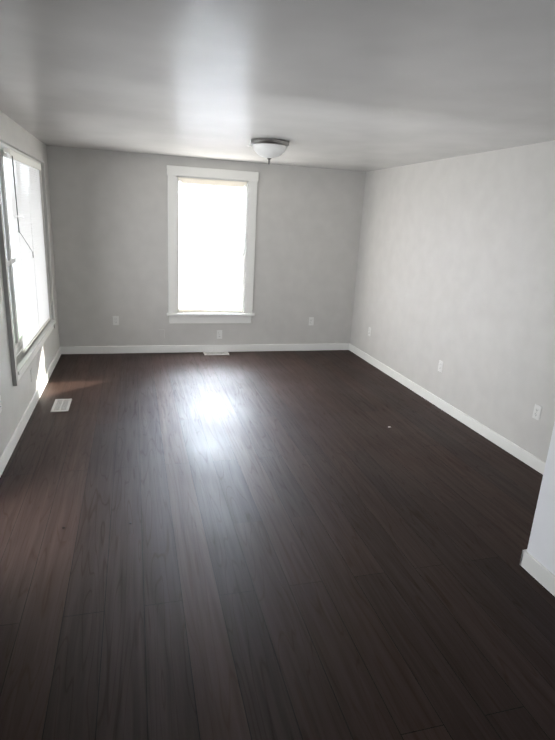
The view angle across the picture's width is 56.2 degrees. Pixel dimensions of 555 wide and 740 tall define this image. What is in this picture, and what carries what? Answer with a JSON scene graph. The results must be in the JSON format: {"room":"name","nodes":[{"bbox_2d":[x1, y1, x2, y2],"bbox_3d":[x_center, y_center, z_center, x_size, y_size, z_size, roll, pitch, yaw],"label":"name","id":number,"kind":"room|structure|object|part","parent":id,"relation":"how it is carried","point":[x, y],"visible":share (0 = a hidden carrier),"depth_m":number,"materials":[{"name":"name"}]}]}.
{"room":"empty living room","nodes":[
{"label":"empty living room","id":0,"kind":"room"},
{"bbox_2d":[0,111,59,456],"bbox_3d":[-1.648,-0.151,2.225,0.160,2.440,8.623,-1,17,-15],"label":"wall","id":1,"kind":"structure","parent":0,"point":[16,400],"depth_m":4.31,"materials":[{"name":"paint"}]},
{"bbox_2d":[0,127,55,385],"bbox_3d":[-2.335,-1.082,4.754,0.202,1.875,2.203,-1,17,-15],"label":"window","id":2,"kind":"structure","parent":1,"relation":"in","point":[14,143],"depth_m":4.50,"materials":[{"name":"paint"}]},
{"bbox_3d":[-2.380,-1.084,4.743,0.040,1.655,2.044,-1,17,-15],"label":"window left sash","id":3,"kind":"part","parent":2,"relation":"part of","materials":[{"name":"white glass"}]},
{"bbox_2d":[3,148,49,351],"bbox_3d":[-2.340,-1.161,5.016,0.097,1.655,1.508,-1,17,-15],"label":"window blind","id":4,"kind":"object","parent":2,"relation":"attached to","point":[28,232],"visible":1,"depth_m":4.85,"materials":[{"name":"white"}]},
{"bbox_2d":[0,347,63,476],"bbox_3d":[-2.282,0.247,4.938,0.016,0.098,3.420,-1,17,-15],"label":"baseboard","id":5,"kind":"structure","parent":1,"relation":"attached to","point":[10,447],"depth_m":4.40,"materials":[{"name":"paint"}]},
{"bbox_2d":[46,146,365,346],"bbox_3d":[-0.805,-1.441,6.818,4.251,2.440,0.160,-1,17,-15],"label":"wall","id":6,"kind":"structure","parent":0,"point":[109,215],"depth_m":6.66,"materials":[{"name":"paint"}]},
{"bbox_2d":[113,316,118,324],"bbox_3d":[-2.061,-0.629,6.625,0.072,0.116,0.009,-1,17,-15],"label":"electrical outlet","id":7,"kind":"object","parent":6,"relation":"attached to","point":[115,320],"visible":1,"depth_m":6.62,"materials":[{"name":"white plastic"}]},
{"bbox_2d":[64,343,347,353],"bbox_3d":[-0.857,-0.293,7.058,3.900,0.098,0.016,-1,17,-15],"label":"baseboard","id":8,"kind":"structure","parent":6,"relation":"attached to","point":[335,346],"depth_m":7.00,"materials":[{"name":"paint"}]},
{"bbox_2d":[166,165,258,322],"bbox_3d":[-0.854,-1.569,6.735,1.164,1.937,0.215,-1,17,-15],"label":"window","id":9,"kind":"structure","parent":6,"relation":"in","point":[249,178],"depth_m":6.65,"materials":[{"name":"paint"}]},
{"bbox_3d":[-0.864,-1.591,6.768,0.854,1.655,0.077,-1,17,-15],"label":"window back sash","id":10,"kind":"part","parent":9,"relation":"part of","materials":[{"name":"glass"}]},
{"bbox_2d":[178,178,245,311],"bbox_3d":[-0.846,-1.571,6.704,0.846,1.655,0.056,-1,17,-15],"label":"window blind","id":11,"kind":"object","parent":9,"relation":"attached to","point":[211,229],"visible":0.9,"depth_m":6.70,"materials":[{"name":"beige fabric"}]},
{"bbox_2d":[217,330,221,338],"bbox_3d":[-0.784,-0.479,7.027,0.072,0.116,0.009,-1,17,-15],"label":"electrical outlet","id":12,"kind":"object","parent":6,"relation":"attached to","point":[219,334],"visible":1,"depth_m":7.02,"materials":[{"name":"white plastic"}]},
{"bbox_2d":[309,317,313,324],"bbox_3d":[0.475,-0.684,7.314,0.072,0.116,0.009,-1,17,-15],"label":"electrical outlet","id":13,"kind":"object","parent":6,"relation":"attached to","point":[311,320],"visible":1,"depth_m":7.31,"materials":[{"name":"white plastic"}]},
{"bbox_2d":[0,350,554,739],"bbox_3d":[0.260,1.018,3.114,4.251,0.100,8.943,-1,17,-15],"label":"floor","id":14,"kind":"structure","parent":0,"point":[280,557],"depth_m":2.80,"materials":[{"name":"brown wood"}]},
{"bbox_2d":[50,399,71,411],"bbox_3d":[-2.023,0.328,4.873,0.150,0.005,0.335,-1,17,-15],"label":"floor air vent","id":15,"kind":"object","parent":14,"relation":"in","point":[60,405],"visible":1,"depth_m":4.86,"materials":[{"name":"white metal"}]},
{"bbox_2d":[203,352,229,354],"bbox_3d":[-0.822,-0.222,6.990,0.335,0.005,0.150,-1,17,-15],"label":"floor air vent","id":16,"kind":"object","parent":14,"relation":"in","point":[216,353],"visible":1,"depth_m":6.98,"materials":[{"name":"white metal"}]},
{"bbox_2d":[0,0,554,171],"bbox_3d":[0.392,-1.427,2.403,4.251,0.120,8.943,-1,17,-15],"label":"ceiling","id":17,"kind":"structure","parent":0,"point":[362,85],"depth_m":2.52,"materials":[{"name":"paint"}]},
{"bbox_2d":[250,138,288,164],"bbox_3d":[-0.086,-1.934,4.635,0.372,0.203,0.344,-1,17,-15],"label":"ceiling light","id":18,"kind":"object","parent":17,"relation":"hanging from","point":[269,149],"visible":1,"depth_m":4.52,"materials":[{"name":"white glass"}]},
{"bbox_2d":[350,140,554,462],"bbox_3d":[1.810,-0.786,5.050,0.160,2.440,4.823,-1,17,-15],"label":"wall","id":19,"kind":"structure","parent":0,"point":[455,273],"depth_m":4.82,"materials":[{"name":"paint"}]},
{"bbox_2d":[438,360,442,372],"bbox_3d":[1.667,-0.039,5.324,0.009,0.116,0.072,-1,17,-15],"label":"electrical outlet","id":20,"kind":"object","parent":19,"relation":"attached to","point":[440,365],"visible":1,"depth_m":5.32,"materials":[{"name":"white plastic"}]},
{"bbox_2d":[348,343,545,474],"bbox_3d":[1.664,0.339,5.354,0.016,0.098,4.823,-1,17,-15],"label":"baseboard","id":21,"kind":"structure","parent":19,"relation":"attached to","point":[526,457],"depth_m":4.98,"materials":[{"name":"paint"}]},
{"bbox_2d":[532,404,541,420],"bbox_3d":[2.021,0.329,4.052,0.009,0.116,0.072,-1,17,-15],"label":"electrical outlet","id":22,"kind":"object","parent":19,"relation":"attached to","point":[537,412],"visible":1,"depth_m":4.04,"materials":[{"name":"white plastic"}]},
{"bbox_2d":[527,422,554,574],"bbox_3d":[2.459,0.444,0.941,1.116,2.440,3.800,-1,17,-15],"label":"wall","id":23,"kind":"structure","parent":0,"point":[541,547],"depth_m":2.72,"materials":[{"name":"paint"}]},
{"bbox_2d":[520,549,554,596],"bbox_3d":[1.850,1.578,1.127,0.016,0.098,3.816,-1,17,-15],"label":"baseboard","id":24,"kind":"structure","parent":23,"relation":"attached to","point":[538,571],"depth_m":2.76,"materials":[{"name":"paint"}]}
]}

